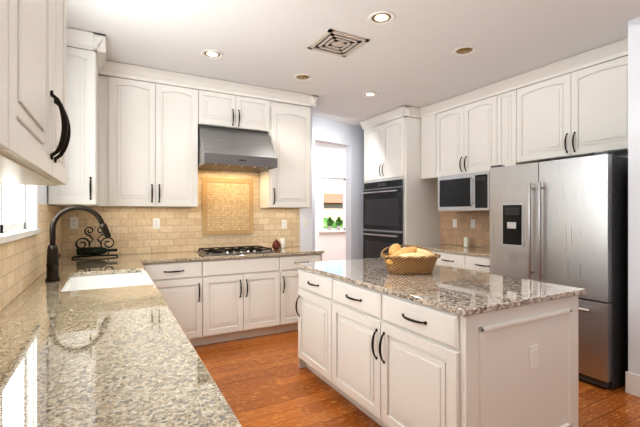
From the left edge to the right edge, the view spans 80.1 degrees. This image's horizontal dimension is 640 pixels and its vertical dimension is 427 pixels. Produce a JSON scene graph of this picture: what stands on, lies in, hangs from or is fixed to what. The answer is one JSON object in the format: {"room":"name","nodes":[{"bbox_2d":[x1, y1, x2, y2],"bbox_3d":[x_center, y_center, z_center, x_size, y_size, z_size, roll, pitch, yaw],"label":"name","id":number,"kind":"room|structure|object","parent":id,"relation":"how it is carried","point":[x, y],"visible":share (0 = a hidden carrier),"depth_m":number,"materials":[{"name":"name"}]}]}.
{"room":"kitchen","nodes":[
{"label":"kitchen","id":0,"kind":"room"},
{"bbox_2d":[0,185,61,310],"bbox_3d":[-0.941,-0.050,0.665,0.148,2.800,7.270,0,0,-29],"label":"wall","id":1,"kind":"structure","parent":0,"point":[23,261],"depth_m":2.25,"materials":[{"name":"tile"}]},
{"bbox_2d":[0,0,27,167],"bbox_3d":[-0.394,-0.773,0.113,0.292,1.346,1.098,0,0,-29],"label":"upper cabinet","id":2,"kind":"object","parent":1,"relation":"attached to","point":[13,13],"depth_m":0.65,"materials":[{"name":"paint"}]},
{"bbox_2d":[0,184,40,243],"bbox_3d":[-1.580,-0.520,1.894,0.128,1.300,1.380,0,0,-29],"label":"window","id":3,"kind":"structure","parent":1,"relation":"in","point":[19,211],"depth_m":2.31,"materials":[{"name":"white glass"}]},
{"bbox_2d":[0,0,63,183],"bbox_3d":[-0.751,-0.773,0.766,0.292,1.346,0.642,0,0,-29],"label":"upper cabinet","id":4,"kind":"object","parent":1,"relation":"attached to","point":[45,17],"depth_m":1.00,"materials":[{"name":"paint"}]},
{"bbox_2d":[7,0,71,191],"bbox_3d":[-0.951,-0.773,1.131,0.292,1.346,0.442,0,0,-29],"label":"upper cabinet","id":5,"kind":"object","parent":1,"relation":"attached to","point":[67,186],"depth_m":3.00,"materials":[{"name":"paint"}]},
{"bbox_2d":[48,28,99,206],"bbox_3d":[-2.191,-0.758,3.432,0.326,1.376,0.930,0,0,-29],"label":"upper cabinet","id":6,"kind":"object","parent":1,"relation":"attached to","point":[75,129],"depth_m":3.07,"materials":[{"name":"paint"}]},
{"bbox_2d":[0,285,241,426],"bbox_3d":[-0.384,0.450,0.491,0.673,0.030,3.869,0,0,-29],"label":"countertop","id":7,"kind":"structure","parent":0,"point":[118,356],"depth_m":1.09,"materials":[{"name":"beige stone"}]},
{"bbox_2d":[61,74,311,256],"bbox_3d":[-1.419,-0.050,4.445,2.940,2.800,0.140,0,0,-29],"label":"wall","id":8,"kind":"structure","parent":0,"point":[228,211],"depth_m":4.42,"materials":[{"name":"tile"}]},
{"bbox_2d":[70,217,77,228],"bbox_3d":[-2.459,0.095,3.805,0.070,0.115,0.007,0,0,-29],"label":"electrical outlet","id":9,"kind":"object","parent":8,"relation":"attached to","point":[73,222],"visible":1,"depth_m":3.80,"materials":[{"name":"white plastic"}]},
{"bbox_2d":[100,60,199,206],"bbox_3d":[-1.785,-0.758,3.988,0.920,1.376,0.344,0,0,-29],"label":"upper cabinet","id":10,"kind":"object","parent":8,"relation":"attached to","point":[149,130],"depth_m":3.82,"materials":[{"name":"paint"}]},
{"bbox_2d":[153,218,159,228],"bbox_3d":[-1.792,0.110,4.170,0.070,0.115,0.007,0,0,-29],"label":"electrical outlet","id":11,"kind":"object","parent":8,"relation":"attached to","point":[156,223],"visible":1,"depth_m":4.17,"materials":[{"name":"white plastic"}]},
{"bbox_2d":[200,76,271,131],"bbox_3d":[-1.026,-1.203,4.404,0.810,0.486,0.344,0,0,-29],"label":"upper cabinet","id":12,"kind":"object","parent":8,"relation":"attached to","point":[223,104],"depth_m":4.24,"materials":[{"name":"paint"}]},
{"bbox_2d":[198,125,276,172],"bbox_3d":[-0.962,-0.724,4.289,0.796,0.452,0.592,0,0,-29],"label":"range hood","id":13,"kind":"object","parent":8,"relation":"attached to","point":[224,149],"visible":0.98,"depth_m":4.11,"materials":[{"name":"silver metal"}]},
{"bbox_2d":[282,220,286,228],"bbox_3d":[-0.459,0.140,4.899,0.070,0.115,0.007,0,0,-29],"label":"electrical outlet","id":14,"kind":"object","parent":8,"relation":"attached to","point":[284,224],"visible":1,"depth_m":4.90,"materials":[{"name":"white plastic"}]},
{"bbox_2d":[260,88,311,207],"bbox_3d":[-0.429,-0.758,4.730,0.550,1.376,0.344,0,0,-29],"label":"upper cabinet","id":15,"kind":"object","parent":8,"relation":"attached to","point":[288,185],"depth_m":4.58,"materials":[{"name":"paint"}]},
{"bbox_2d":[303,218,307,226],"bbox_3d":[-0.190,0.120,5.053,0.070,0.115,0.012,0,0,-29],"label":"light switch","id":16,"kind":"object","parent":8,"relation":"attached to","point":[305,222],"visible":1,"depth_m":5.05,"materials":[{"name":"white plastic"}]},
{"bbox_2d":[315,141,345,260],"bbox_3d":[-0.123,-0.175,8.659,6.500,3.050,0.132,0,0,-29],"label":"wall","id":17,"kind":"structure","parent":0,"point":[330,159],"depth_m":8.77,"materials":[{"name":"white paint"}]},
{"bbox_2d":[319,174,345,232],"bbox_3d":[0.333,-0.220,8.847,0.800,1.340,0.140,0,0,-29],"label":"window","id":18,"kind":"structure","parent":17,"relation":"in","point":[332,177],"depth_m":8.74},
{"bbox_2d":[327,216,342,229],"bbox_3d":[0.341,0.226,8.798,0.424,0.325,0.122,0,0,-29],"label":"plant","id":19,"kind":"object","parent":18,"relation":"on","point":[330,221],"visible":1,"depth_m":8.77,"materials":[{"name":"green plant"}]},
{"bbox_2d":[312,116,363,259],"bbox_3d":[0.383,-0.050,6.179,2.220,2.800,0.130,0,0,-44],"label":"wall","id":20,"kind":"structure","parent":0,"point":[349,137],"depth_m":6.25,"materials":[{"name":"paint"}]},
{"bbox_2d":[66,0,639,126],"bbox_3d":[0.926,-1.480,2.160,5.100,0.060,8.100,0,0,-29],"label":"ceiling","id":21,"kind":"structure","parent":0,"point":[406,56],"depth_m":3.17,"materials":[{"name":"paint"}]},
{"bbox_2d":[201,49,223,58],"bbox_3d":[-0.979,-1.444,3.454,0.200,0.010,0.200,0,0,-29],"label":"recessed light","id":22,"kind":"object","parent":21,"relation":"in","point":[211,54],"visible":1,"depth_m":3.45,"materials":[{"name":"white metal"}]},
{"bbox_2d":[293,74,311,80],"bbox_3d":[-0.182,-1.444,4.039,0.200,0.010,0.200,0,0,-29],"label":"recessed light","id":23,"kind":"object","parent":21,"relation":"in","point":[303,77],"visible":1,"depth_m":4.04,"materials":[{"name":"gold metal"}]},
{"bbox_2d":[308,29,368,56],"bbox_3d":[0.152,-1.443,3.241,0.380,0.014,0.380,0,0,-29],"label":"ceiling vent","id":24,"kind":"object","parent":21,"relation":"in","point":[335,42],"visible":1,"depth_m":3.23,"materials":[{"name":"plastic"}]},
{"bbox_2d":[362,92,377,97],"bbox_3d":[0.611,-1.444,4.632,0.200,0.010,0.200,0,0,-29],"label":"recessed light","id":25,"kind":"object","parent":21,"relation":"in","point":[370,94],"visible":0.98,"depth_m":4.63,"materials":[{"name":"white metal"}]},
{"bbox_2d":[368,10,394,24],"bbox_3d":[0.455,-1.444,2.814,0.200,0.010,0.200,0,0,-29],"label":"recessed light","id":26,"kind":"object","parent":21,"relation":"in","point":[383,17],"visible":1,"depth_m":2.81,"materials":[{"name":"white metal"}]},
{"bbox_2d":[453,46,475,55],"bbox_3d":[1.284,-1.444,3.382,0.200,0.010,0.200,0,0,-29],"label":"recessed light","id":27,"kind":"object","parent":21,"relation":"in","point":[463,50],"visible":1,"depth_m":3.38,"materials":[{"name":"gold metal"}]},
{"bbox_2d":[193,330,639,426],"bbox_3d":[1.598,1.380,3.953,8.000,0.060,10.600,0,0,-29],"label":"floor","id":28,"kind":"structure","parent":0,"point":[263,381],"depth_m":2.85,"materials":[{"name":"brown wood"}]},
{"bbox_2d":[24,269,155,292],"bbox_3d":[-1.501,0.907,2.531,0.673,0.885,1.005,0,0,-29],"label":"sink","id":29,"kind":"object","parent":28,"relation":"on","point":[138,276],"depth_m":2.82,"materials":[{"name":"ceramic"}]},
{"bbox_2d":[45,205,111,281],"bbox_3d":[-1.611,0.189,2.551,0.374,0.490,0.122,0,0,-29],"label":"faucet","id":30,"kind":"object","parent":29,"relation":"on","point":[52,265],"depth_m":2.46,"materials":[{"name":"brown metal"}]},
{"bbox_2d":[144,261,211,345],"bbox_3d":[-1.547,0.907,3.965,0.630,0.885,0.614,0,0,-29],"label":"base cabinet","id":31,"kind":"object","parent":28,"relation":"on","point":[187,285],"depth_m":3.76,"materials":[{"name":"paint"}]},
{"bbox_2d":[40,254,143,276],"bbox_3d":[-1.973,0.450,3.393,0.673,0.030,1.208,0,0,-29],"label":"countertop","id":32,"kind":"structure","parent":31,"relation":"on","point":[66,266],"depth_m":3.18,"materials":[{"name":"beige stone"}]},
{"bbox_2d":[71,227,117,258],"bbox_3d":[-2.217,0.282,3.757,0.396,0.304,0.106,0,0,-29],"label":"wine rack","id":33,"kind":"object","parent":32,"relation":"on","point":[89,251],"visible":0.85,"depth_m":3.73,"materials":[{"name":"metal"}]},
{"bbox_2d":[164,297,195,344],"bbox_3d":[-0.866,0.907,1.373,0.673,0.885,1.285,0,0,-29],"label":"base cabinet","id":34,"kind":"object","parent":28,"relation":"on","point":[165,298],"depth_m":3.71,"materials":[{"name":"paint"}]},
{"bbox_2d":[212,257,287,342],"bbox_3d":[-0.957,0.907,4.288,0.964,0.885,0.614,0,0,-29],"label":"base cabinet","id":35,"kind":"object","parent":28,"relation":"on","point":[250,294],"depth_m":4.06,"materials":[{"name":"paint"}]},
{"bbox_2d":[136,246,323,264],"bbox_3d":[-0.958,0.450,4.274,1.955,0.030,0.638,0,0,-29],"label":"countertop","id":36,"kind":"structure","parent":35,"relation":"on","point":[209,254],"depth_m":4.04,"materials":[{"name":"beige stone"}]},
{"bbox_2d":[272,239,280,248],"bbox_3d":[-0.537,0.375,4.677,0.104,0.118,0.104,0,0,-29],"label":"apothecary jar","id":37,"kind":"object","parent":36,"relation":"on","point":[276,244],"visible":1,"depth_m":4.64,"materials":[{"name":"red ceramic"}]},
{"bbox_2d":[279,238,285,248],"bbox_3d":[-0.468,0.369,4.749,0.076,0.129,0.076,0,0,-29],"label":"pillar candle","id":38,"kind":"object","parent":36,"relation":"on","point":[282,241],"visible":0.96,"depth_m":4.72,"materials":[{"name":"wax"}]},
{"bbox_2d":[288,253,321,330],"bbox_3d":[-0.376,0.907,4.606,0.607,0.885,0.614,0,0,-29],"label":"base cabinet","id":39,"kind":"object","parent":28,"relation":"on","point":[293,272],"depth_m":4.31,"materials":[{"name":"paint"}]},
{"bbox_2d":[360,105,439,258],"bbox_3d":[1.194,-0.048,5.755,0.673,2.796,0.990,0,0,-29],"label":"tall cabinet","id":40,"kind":"object","parent":28,"relation":"on","point":[399,208],"depth_m":5.39,"materials":[{"name":"paint"}]},
{"bbox_2d":[361,178,404,273],"bbox_3d":[0.891,0.185,5.589,0.107,1.330,0.920,0,0,-29],"label":"double wall oven","id":41,"kind":"object","parent":40,"relation":"in","point":[383,199],"depth_m":5.56,"materials":[{"name":"metal"}]},
{"bbox_2d":[414,245,489,256],"bbox_3d":[1.797,0.450,4.691,0.638,0.030,1.453,0,0,-29],"label":"countertop","id":42,"kind":"structure","parent":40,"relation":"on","point":[447,248],"depth_m":4.60,"materials":[{"name":"beige stone"}]},
{"bbox_2d":[464,237,468,247],"bbox_3d":[1.873,0.369,4.867,0.064,0.129,0.063,0,0,-29],"label":"candle","id":43,"kind":"object","parent":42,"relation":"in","point":[466,242],"visible":1,"depth_m":4.84,"materials":[{"name":"wax"}]},
{"bbox_2d":[294,265,577,426],"bbox_3d":[0.657,0.907,2.756,1.064,0.886,1.800,0,0,-29],"label":"kitchen island","id":44,"kind":"object","parent":28,"relation":"on","point":[382,346],"depth_m":2.06,"materials":[{"name":"paint"}]},
{"bbox_2d":[294,257,584,316],"bbox_3d":[0.654,0.449,2.761,1.000,0.030,1.836,0,0,-29],"label":"island countertop","id":45,"kind":"structure","parent":44,"relation":"on","point":[472,293],"depth_m":2.27,"materials":[{"name":"grey stone"}]},
{"bbox_2d":[380,243,440,274],"bbox_3d":[0.665,0.330,2.804,0.433,0.208,0.343,0,0,-29],"label":"bread basket","id":46,"kind":"object","parent":45,"relation":"on","point":[410,260],"visible":1,"depth_m":2.71,"materials":[{"name":"wicker"}]},
{"bbox_2d":[529,344,538,369],"bbox_3d":[1.121,0.750,1.993,0.072,0.116,0.006,0,0,-29],"label":"outlet","id":47,"kind":"object","parent":44,"relation":"attached to","point":[533,348],"depth_m":1.99,"materials":[{"name":"white plastic"}]},
{"bbox_2d":[428,249,455,267],"bbox_3d":[1.699,0.907,4.878,0.630,0.885,1.031,0,0,-29],"label":"base cabinet","id":48,"kind":"object","parent":28,"relation":"on","point":[446,259],"depth_m":4.57,"materials":[{"name":"paint"}]},
{"bbox_2d":[456,253,489,273],"bbox_3d":[2.018,0.907,4.295,0.630,0.885,0.546,0,0,-29],"label":"base cabinet","id":49,"kind":"object","parent":28,"relation":"on","point":[465,261],"depth_m":4.22,"materials":[{"name":"paint"}]},
{"bbox_2d":[490,151,627,388],"bbox_3d":[2.254,0.440,3.497,0.888,1.820,1.030,0,0,-29],"label":"refrigerator","id":50,"kind":"object","parent":28,"relation":"on","point":[564,222],"visible":0.79,"depth_m":3.04,"materials":[{"name":"metal"}]},
{"bbox_2d":[440,155,627,247],"bbox_3d":[2.993,-0.050,3.292,0.128,2.800,8.100,0,0,-29],"label":"wall","id":51,"kind":"structure","parent":0,"point":[478,235],"depth_m":5.08,"materials":[{"name":"tile"}]},
{"bbox_2d":[420,105,435,180],"bbox_3d":[1.649,-0.963,5.239,0.370,0.966,0.349,0,0,-29],"label":"upper cabinet","id":52,"kind":"object","parent":51,"relation":"attached to","point":[424,166],"depth_m":5.18,"materials":[{"name":"paint"}]},
{"bbox_2d":[453,219,456,227],"bbox_3d":[1.853,0.135,5.233,0.007,0.115,0.070,0,0,-29],"label":"electrical outlet","id":53,"kind":"object","parent":51,"relation":"attached to","point":[455,223],"visible":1,"depth_m":5.22,"materials":[{"name":"white plastic"}]},
{"bbox_2d":[436,85,491,168],"bbox_3d":[1.933,-0.963,4.721,0.370,0.966,0.962,0,0,-29],"label":"upper cabinet","id":54,"kind":"object","parent":51,"relation":"attached to","point":[464,122],"depth_m":4.63,"materials":[{"name":"paint"}]},
{"bbox_2d":[436,165,491,212],"bbox_3d":[1.901,-0.289,4.729,0.415,0.508,0.770,0,0,-29],"label":"upper cabinet","id":55,"kind":"object","parent":51,"relation":"attached to","point":[468,188],"depth_m":4.60,"materials":[{"name":"paint"}]},
{"bbox_2d":[437,171,512,210],"bbox_3d":[1.883,-0.257,4.719,0.456,0.443,0.770,0,0,-29],"label":"microwave","id":56,"kind":"object","parent":55,"relation":"in","point":[469,190],"depth_m":4.59,"materials":[{"name":"metal"}]},
{"bbox_2d":[471,219,474,227],"bbox_3d":[1.997,0.135,4.970,0.007,0.115,0.070,0,0,-29],"label":"electrical outlet","id":57,"kind":"object","parent":51,"relation":"attached to","point":[472,223],"visible":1,"depth_m":4.96,"materials":[{"name":"white plastic"}]},
{"bbox_2d":[492,73,523,165],"bbox_3d":[2.196,-0.963,4.241,0.370,0.966,0.352,0,0,-29],"label":"upper cabinet","id":58,"kind":"object","parent":51,"relation":"attached to","point":[507,96],"depth_m":4.13,"materials":[{"name":"paint"}]},
{"bbox_2d":[524,37,627,163],"bbox_3d":[2.509,-0.993,3.669,0.370,0.906,1.168,0,0,-29],"label":"upper cabinet","id":59,"kind":"object","parent":51,"relation":"attached to","point":[574,107],"depth_m":3.51,"materials":[{"name":"paint"}]},
{"bbox_2d":[625,17,639,396],"bbox_3d":[2.667,-0.050,2.988,0.752,2.800,0.144,0,0,-29],"label":"wall","id":60,"kind":"structure","parent":0,"point":[632,380],"depth_m":2.83,"materials":[{"name":"paint"}]},
{"label":"outside","id":61,"kind":"structure","parent":0,"visible":0},
{"bbox_2d":[324,193,342,221],"bbox_3d":[-0.916,0.000,24.580,10.600,2.700,4.600,0,0,-29],"label":"house","id":62,"kind":"structure","parent":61,"point":[333,205],"depth_m":23.36,"materials":[{"name":"paint"}]},
{"bbox_2d":[324,218,342,227],"bbox_3d":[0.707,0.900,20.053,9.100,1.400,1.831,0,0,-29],"label":"tree","id":63,"kind":"object","parent":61,"point":[334,225],"visible":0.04,"depth_m":19.07,"materials":[{"name":"green plant"}]}
]}

